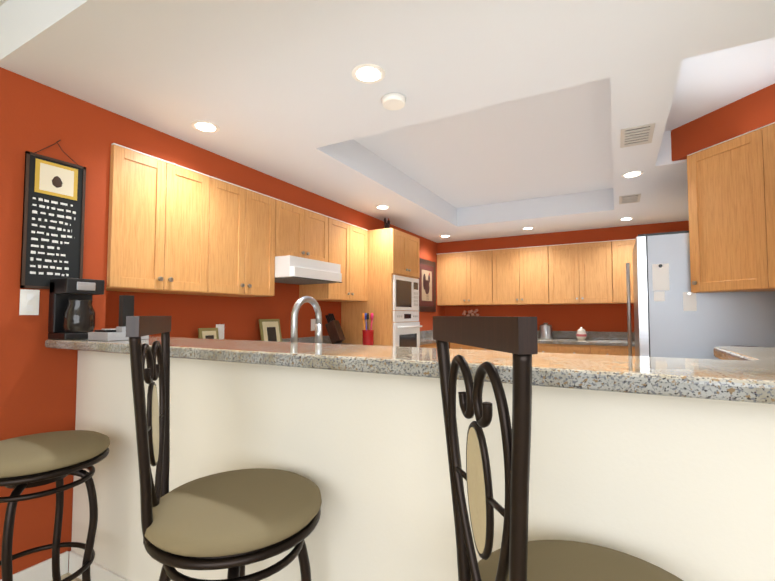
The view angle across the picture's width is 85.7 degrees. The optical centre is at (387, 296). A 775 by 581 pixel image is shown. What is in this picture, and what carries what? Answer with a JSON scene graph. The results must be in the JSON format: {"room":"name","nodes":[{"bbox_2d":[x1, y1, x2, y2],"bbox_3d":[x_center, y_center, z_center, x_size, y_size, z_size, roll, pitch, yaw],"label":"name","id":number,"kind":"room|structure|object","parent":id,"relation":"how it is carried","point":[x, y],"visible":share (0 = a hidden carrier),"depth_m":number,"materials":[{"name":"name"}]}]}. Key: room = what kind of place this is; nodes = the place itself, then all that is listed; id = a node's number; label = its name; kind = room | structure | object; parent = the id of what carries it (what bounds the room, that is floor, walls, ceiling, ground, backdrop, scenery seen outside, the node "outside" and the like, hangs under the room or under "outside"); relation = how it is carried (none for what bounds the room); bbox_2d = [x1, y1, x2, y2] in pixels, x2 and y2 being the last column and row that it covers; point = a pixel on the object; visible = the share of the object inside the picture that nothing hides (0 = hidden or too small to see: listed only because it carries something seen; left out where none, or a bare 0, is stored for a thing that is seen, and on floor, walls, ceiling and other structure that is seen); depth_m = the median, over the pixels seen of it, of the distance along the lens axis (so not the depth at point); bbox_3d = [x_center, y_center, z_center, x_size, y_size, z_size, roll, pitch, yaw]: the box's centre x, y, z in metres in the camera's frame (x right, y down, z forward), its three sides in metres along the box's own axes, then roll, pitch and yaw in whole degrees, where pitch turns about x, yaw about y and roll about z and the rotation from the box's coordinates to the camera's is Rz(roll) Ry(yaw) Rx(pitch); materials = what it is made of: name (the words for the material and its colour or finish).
{"room":"kitchen","nodes":[
{"label":"kitchen","id":0,"kind":"room"},
{"bbox_2d":[51,571,81,580],"bbox_3d":[-0.389,1.302,0.961,13.000,0.060,11.300,-1,-3,29],"label":"floor","id":1,"kind":"structure","parent":0,"point":[64,576],"depth_m":1.96,"materials":[{"name":"tile"}]},
{"bbox_2d":[0,430,109,580],"bbox_3d":[-1.355,0.690,1.559,0.501,1.233,0.513,-1,-3,29],"label":"bar stool","id":2,"kind":"object","parent":1,"relation":"on","point":[35,460],"visible":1,"depth_m":1.52,"materials":[{"name":"brown"}]},
{"bbox_2d":[135,370,302,580],"bbox_3d":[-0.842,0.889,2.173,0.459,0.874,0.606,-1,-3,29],"label":"half wall","id":3,"kind":"structure","parent":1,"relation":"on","point":[206,410],"depth_m":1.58,"materials":[{"name":"white paint"}]},
{"bbox_2d":[45,336,774,403],"bbox_3d":[-0.045,0.207,1.652,2.981,0.040,0.995,-1,-3,29],"label":"countertop","id":4,"kind":"structure","parent":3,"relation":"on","point":[740,374],"depth_m":1.03,"materials":[{"name":"stone"}]},
{"bbox_2d":[48,278,104,339],"bbox_3d":[-1.466,0.060,1.974,0.172,0.280,0.160,-1,-3,29],"label":"coffee maker","id":5,"kind":"object","parent":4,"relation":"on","point":[71,314],"visible":0.98,"depth_m":1.93,"materials":[{"name":"black plastic"}]},
{"bbox_2d":[88,295,148,340],"bbox_3d":[-1.224,0.097,1.907,0.160,0.200,0.180,-1,-3,29],"label":"phone","id":6,"kind":"object","parent":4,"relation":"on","point":[126,305],"visible":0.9,"depth_m":1.86,"materials":[{"name":"white plastic"}]},
{"bbox_2d":[126,316,321,580],"bbox_3d":[-0.447,0.670,1.120,0.509,1.233,0.509,-1,-3,29],"label":"bar stool","id":7,"kind":"object","parent":1,"relation":"on","point":[234,522],"visible":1,"depth_m":1.02,"materials":[{"name":"brown"}]},
{"bbox_2d":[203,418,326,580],"bbox_3d":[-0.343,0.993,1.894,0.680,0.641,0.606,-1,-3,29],"label":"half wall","id":8,"kind":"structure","parent":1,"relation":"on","point":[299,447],"depth_m":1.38,"materials":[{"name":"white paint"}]},
{"bbox_2d":[341,228,421,346],"bbox_3d":[-0.037,0.373,4.708,0.712,2.134,0.668,-1,-3,29],"label":"tall cabinet","id":9,"kind":"object","parent":1,"relation":"on","point":[391,304],"visible":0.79,"depth_m":4.43,"materials":[{"name":"brown wood"}]},
{"bbox_2d":[384,218,389,227],"bbox_3d":[-0.009,-0.784,4.581,0.064,0.163,0.120,-1,-3,29],"label":"rooster figurine","id":10,"kind":"object","parent":9,"relation":"on","point":[387,225],"visible":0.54,"depth_m":4.56,"materials":[{"name":"black"}]},
{"bbox_2d":[420,343,436,347],"bbox_3d":[0.475,1.033,5.359,0.296,0.872,1.005,-1,-3,29],"label":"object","id":11,"kind":"object","parent":1,"relation":"on","point":[432,345],"depth_m":5.12,"materials":[{"name":"brown wood"}]},
{"bbox_2d":[258,330,435,345],"bbox_3d":[-0.288,0.478,4.323,0.637,0.139,3.594,-1,-3,29],"label":"countertop","id":12,"kind":"structure","parent":11,"relation":"on","point":[425,338],"depth_m":4.35,"materials":[{"name":"stone"}]},
{"bbox_2d":[198,328,218,338],"bbox_3d":[-1.286,0.339,3.015,0.052,0.219,0.160,-1,-3,29],"label":"picture frame","id":13,"kind":"object","parent":12,"relation":"on","point":[207,333],"visible":0.36,"depth_m":3.01,"materials":[{"name":"yellow"}]},
{"bbox_2d":[259,319,281,341],"bbox_3d":[-0.993,0.334,3.562,0.062,0.278,0.230,-1,-3,29],"label":"picture frame","id":14,"kind":"object","parent":12,"relation":"on","point":[270,329],"visible":0.64,"depth_m":3.55,"materials":[{"name":"yellow"}]},
{"bbox_2d":[325,313,350,344],"bbox_3d":[-0.506,0.338,4.231,0.265,0.331,0.100,-1,-3,29],"label":"knife block","id":15,"kind":"object","parent":12,"relation":"on","point":[334,331],"visible":0.88,"depth_m":4.21,"materials":[{"name":"brown wood"}]},
{"bbox_2d":[362,313,373,344],"bbox_3d":[-0.197,0.337,4.270,0.124,0.335,0.138,-1,-3,29],"label":"utensil crock","id":16,"kind":"object","parent":12,"relation":"on","point":[367,337],"visible":0.94,"depth_m":4.23,"materials":[{"name":"red ceramic"}]},
{"bbox_2d":[450,342,489,349],"bbox_3d":[1.299,1.055,5.849,0.666,0.872,0.629,-1,-3,29],"label":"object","id":17,"kind":"object","parent":1,"relation":"on","point":[452,345],"depth_m":5.66,"materials":[{"name":"brown wood"}]},
{"bbox_2d":[430,330,634,345],"bbox_3d":[2.184,0.525,5.380,3.294,0.139,0.639,-1,-3,29],"label":"countertop","id":18,"kind":"structure","parent":17,"relation":"on","point":[597,338],"depth_m":5.30,"materials":[{"name":"stone"}]},
{"bbox_2d":[462,309,478,315],"bbox_3d":[1.220,0.386,6.071,0.255,0.401,0.189,-1,-3,29],"label":"flower vase","id":19,"kind":"object","parent":18,"relation":"on","point":[471,311],"visible":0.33,"depth_m":6.05,"materials":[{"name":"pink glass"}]},
{"bbox_2d":[540,323,551,338],"bbox_3d":[2.111,0.457,5.563,0.156,0.212,0.156,-1,-3,29],"label":"canister","id":20,"kind":"object","parent":18,"relation":"on","point":[545,330],"visible":1,"depth_m":5.50,"materials":[{"name":"metal"}]},
{"bbox_2d":[576,327,586,339],"bbox_3d":[2.483,0.472,5.347,0.123,0.162,0.123,-1,-3,29],"label":"ceramic jar","id":21,"kind":"object","parent":18,"relation":"on","point":[581,334],"visible":1,"depth_m":5.31,"materials":[{"name":"beige ceramic"}]},
{"bbox_2d":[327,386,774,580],"bbox_3d":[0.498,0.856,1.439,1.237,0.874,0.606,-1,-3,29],"label":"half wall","id":22,"kind":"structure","parent":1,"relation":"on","point":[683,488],"depth_m":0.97,"materials":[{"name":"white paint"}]},
{"bbox_3d":[-0.269,0.368,1.899,3.004,0.139,0.638,-1,-3,29],"label":"countertop","id":23,"kind":"structure","parent":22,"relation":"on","visible":0},
{"bbox_2d":[291,296,322,342],"bbox_3d":[-0.334,0.196,1.866,0.131,0.400,0.217,-1,-3,29],"label":"faucet","id":24,"kind":"object","parent":23,"relation":"on","point":[301,301],"visible":0.56,"depth_m":1.88,"materials":[{"name":"metal"}]},
{"bbox_2d":[433,316,682,580],"bbox_3d":[0.316,0.651,0.697,0.511,1.233,0.505,-1,-3,29],"label":"bar stool","id":25,"kind":"object","parent":1,"relation":"on","point":[517,556],"visible":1,"depth_m":0.67,"materials":[{"name":"brown metal"}]},
{"bbox_2d":[537,343,597,354],"bbox_3d":[2.257,1.032,5.324,0.759,0.872,0.629,-1,-3,29],"label":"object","id":26,"kind":"object","parent":1,"relation":"on","point":[587,349],"depth_m":5.03,"materials":[{"name":"brown wood"}]},
{"bbox_2d":[598,345,634,355],"bbox_3d":[2.845,1.017,5.002,0.818,0.872,0.629,-1,-3,29],"label":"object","id":27,"kind":"object","parent":1,"relation":"on","point":[602,350],"depth_m":4.80,"materials":[{"name":"brown wood"}]},
{"bbox_2d":[626,230,774,359],"bbox_3d":[2.361,0.466,3.204,0.889,1.812,0.920,-1,-3,29],"label":"refrigerator","id":28,"kind":"object","parent":1,"relation":"on","point":[675,316],"visible":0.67,"depth_m":2.89,"materials":[{"name":"grey metal"}]},
{"bbox_2d":[0,67,444,579],"bbox_3d":[-0.586,0.111,4.300,0.500,2.620,5.535,-1,-3,29],"label":"wall","id":29,"kind":"structure","parent":0,"point":[38,384],"depth_m":2.03,"materials":[{"name":"brown paint"}]},
{"bbox_2d":[19,289,39,314],"bbox_3d":[-1.617,0.028,1.887,0.006,0.115,0.070,-1,-3,29],"label":"electrical outlet plate","id":30,"kind":"object","parent":29,"relation":"attached to","point":[29,302],"depth_m":1.88,"materials":[{"name":"white plastic"}]},
{"bbox_2d":[20,140,85,288],"bbox_3d":[-1.573,-0.392,1.978,0.016,0.720,0.241,-1,-3,29],"label":"chalkboard sign","id":31,"kind":"object","parent":29,"relation":"attached to","point":[53,220],"visible":0.92,"depth_m":1.96,"materials":[{"name":"black"}]},
{"bbox_2d":[106,143,221,294],"bbox_3d":[-1.442,-0.412,2.561,0.346,0.765,0.660,-1,-3,29],"label":"upper cabinet","id":32,"kind":"object","parent":29,"relation":"attached to","point":[173,228],"depth_m":2.43,"materials":[{"name":"brown wood"}]},
{"bbox_2d":[216,324,223,338],"bbox_3d":[-1.278,0.270,3.185,0.006,0.115,0.075,-1,-3,29],"label":"electrical outlet plate","id":33,"kind":"object","parent":29,"relation":"attached to","point":[220,327],"depth_m":3.19,"materials":[{"name":"white plastic"}]},
{"bbox_2d":[206,180,285,296],"bbox_3d":[-1.167,-0.389,3.062,0.346,0.765,0.720,-1,-3,29],"label":"upper cabinet","id":34,"kind":"object","parent":29,"relation":"attached to","point":[251,220],"depth_m":3.01,"materials":[{"name":"brown wood"}]},
{"bbox_2d":[282,202,329,262],"bbox_3d":[-0.858,-0.521,3.631,0.346,0.451,0.677,-1,-3,29],"label":"upper cabinet","id":35,"kind":"object","parent":29,"relation":"attached to","point":[305,232],"depth_m":3.56,"materials":[{"name":"brown wood"}]},
{"bbox_2d":[275,255,341,284],"bbox_3d":[-0.782,-0.209,3.575,0.519,0.171,0.670,-1,-3,29],"label":"range hood","id":36,"kind":"object","parent":29,"relation":"attached to","point":[290,269],"visible":0.83,"depth_m":3.36,"materials":[{"name":"white metal"}]},
{"bbox_2d":[311,319,315,330],"bbox_3d":[-0.739,0.286,4.168,0.006,0.115,0.075,-1,-3,29],"label":"electrical outlet plate","id":37,"kind":"object","parent":29,"relation":"attached to","point":[312,320],"depth_m":4.16,"materials":[{"name":"white plastic"}]},
{"bbox_2d":[299,217,367,301],"bbox_3d":[-0.542,-0.338,4.200,0.346,0.765,0.755,-1,-3,29],"label":"upper cabinet","id":38,"kind":"object","parent":29,"relation":"attached to","point":[348,242],"depth_m":4.11,"materials":[{"name":"brown wood"}]},
{"bbox_2d":[418,258,435,311],"bbox_3d":[0.533,-0.147,5.789,0.036,0.720,0.670,-1,-3,29],"label":"framed picture","id":39,"kind":"object","parent":29,"relation":"attached to","point":[427,290],"visible":0.9,"depth_m":5.79,"materials":[{"name":"brown paper"}]},
{"bbox_2d":[0,0,774,131],"bbox_3d":[-1.063,-1.366,-0.147,13.000,0.070,8.500,-1,-3,29],"label":"ceiling","id":40,"kind":"structure","parent":0,"point":[707,83],"depth_m":2.34,"materials":[{"name":"white paint"}]},
{"bbox_2d":[0,0,774,242],"bbox_3d":[2.982,-1.141,2.135,8.110,0.313,5.075,-1,-3,29],"label":"ceiling","id":41,"kind":"structure","parent":0,"point":[512,118],"depth_m":1.99,"materials":[{"name":"white paint"}]},
{"bbox_2d":[191,120,219,132],"bbox_3d":[-1.041,-0.970,2.392,0.149,0.006,0.149,0,-3,5],"label":"recessed light","id":42,"kind":"object","parent":41,"relation":"in","point":[204,126],"depth_m":2.38,"materials":[{"name":"white"}]},
{"bbox_2d":[352,64,384,83],"bbox_3d":[-0.086,-0.994,1.869,0.149,0.006,0.149,0,-3,5],"label":"recessed light","id":43,"kind":"object","parent":41,"relation":"in","point":[368,73],"depth_m":1.86,"materials":[{"name":"white"}]},
{"bbox_2d":[375,205,389,208],"bbox_3d":[-0.052,-0.890,4.174,0.149,0.006,0.149,-1,-3,20],"label":"recessed light","id":44,"kind":"object","parent":41,"relation":"in","point":[379,206],"depth_m":4.17,"materials":[{"name":"white"}]},
{"bbox_2d":[381,93,405,109],"bbox_3d":[0.031,-0.971,2.089,0.124,0.029,0.124,-1,-3,29],"label":"smoke detector","id":45,"kind":"object","parent":41,"relation":"attached to","point":[393,101],"visible":1,"depth_m":2.06,"materials":[{"name":"white plastic"}]},
{"bbox_2d":[619,217,633,220],"bbox_3d":[2.680,-0.867,4.683,0.149,0.006,0.149,-1,-3,20],"label":"recessed light","id":46,"kind":"object","parent":41,"relation":"in","point":[627,218],"depth_m":4.66,"materials":[{"name":"white"}]},
{"bbox_2d":[619,194,640,203],"bbox_3d":[2.251,-0.899,3.881,0.170,0.011,0.300,-1,-3,29],"label":"ceiling vent","id":47,"kind":"object","parent":41,"relation":"in","point":[634,198],"depth_m":3.85,"materials":[{"name":"grey metal"}]},
{"bbox_2d":[621,171,643,177],"bbox_3d":[1.876,-0.934,3.198,0.149,0.006,0.149,0,-3,5],"label":"recessed light","id":48,"kind":"object","parent":41,"relation":"in","point":[630,174],"depth_m":3.19,"materials":[{"name":"white"}]},
{"bbox_2d":[620,123,654,147],"bbox_3d":[1.501,-0.961,2.515,0.170,0.011,0.300,-1,-3,29],"label":"ceiling vent","id":49,"kind":"object","parent":41,"relation":"in","point":[636,135],"depth_m":2.49,"materials":[{"name":"grey metal"}]},
{"bbox_2d":[437,221,688,348],"bbox_3d":[2.169,0.173,5.681,4.000,2.620,0.460,-1,-3,29],"label":"wall","id":50,"kind":"structure","parent":0,"point":[591,317],"depth_m":5.56,"materials":[{"name":"brown paint"}]},
{"bbox_2d":[441,249,496,305],"bbox_3d":[1.242,-0.252,6.100,0.790,0.765,0.346,-1,-3,29],"label":"upper cabinet","id":51,"kind":"object","parent":50,"relation":"attached to","point":[468,278],"depth_m":5.95,"materials":[{"name":"brown wood"}]},
{"bbox_2d":[497,245,552,304],"bbox_3d":[1.857,-0.268,5.763,0.850,0.765,0.346,-1,-3,29],"label":"upper cabinet","id":52,"kind":"object","parent":50,"relation":"attached to","point":[524,274],"depth_m":5.58,"materials":[{"name":"brown wood"}]},
{"bbox_2d":[553,240,620,304],"bbox_3d":[2.499,-0.283,5.411,0.850,0.765,0.346,-1,-3,29],"label":"upper cabinet","id":53,"kind":"object","parent":50,"relation":"attached to","point":[586,273],"depth_m":5.22,"materials":[{"name":"brown wood"}]},
{"bbox_2d":[617,239,635,302],"bbox_3d":[3.114,-0.299,5.074,0.790,0.765,0.346,-1,-3,29],"label":"upper cabinet","id":54,"kind":"object","parent":50,"relation":"attached to","point":[625,248],"depth_m":5.02,"materials":[{"name":"brown wood"}]},
{"bbox_2d":[671,83,774,160],"bbox_3d":[2.499,-0.016,1.486,0.860,2.620,3.059,1,-3,-16],"label":"wall","id":55,"kind":"structure","parent":0,"point":[750,112],"depth_m":2.64,"materials":[{"name":"brown paint"}]},
{"bbox_2d":[687,122,774,292],"bbox_3d":[2.322,-0.512,2.489,0.352,0.946,0.844,1,-3,-18],"label":"upper cabinet","id":56,"kind":"object","parent":55,"relation":"attached to","point":[731,196],"visible":1,"depth_m":2.57,"materials":[{"name":"brown wood"}]},
{"bbox_3d":[-3.327,-0.109,-0.579,0.390,2.620,5.665,-1,-3,29],"label":"wall","id":57,"kind":"structure","parent":0,"visible":0},
{"bbox_2d":[0,551,66,580],"bbox_3d":[-1.623,1.261,1.841,0.035,0.100,0.347,-1,-3,29],"label":"baseboard","id":58,"kind":"structure","parent":57,"relation":"attached to","point":[41,571],"depth_m":1.90,"materials":[{"name":"white"}]},
{"bbox_2d":[67,550,128,580],"bbox_3d":[-0.284,1.238,1.322,2.842,0.100,0.018,-1,-3,29],"label":"baseboard","id":59,"kind":"structure","parent":57,"relation":"attached to","point":[98,572],"depth_m":1.89,"materials":[{"name":"white"}]}
]}

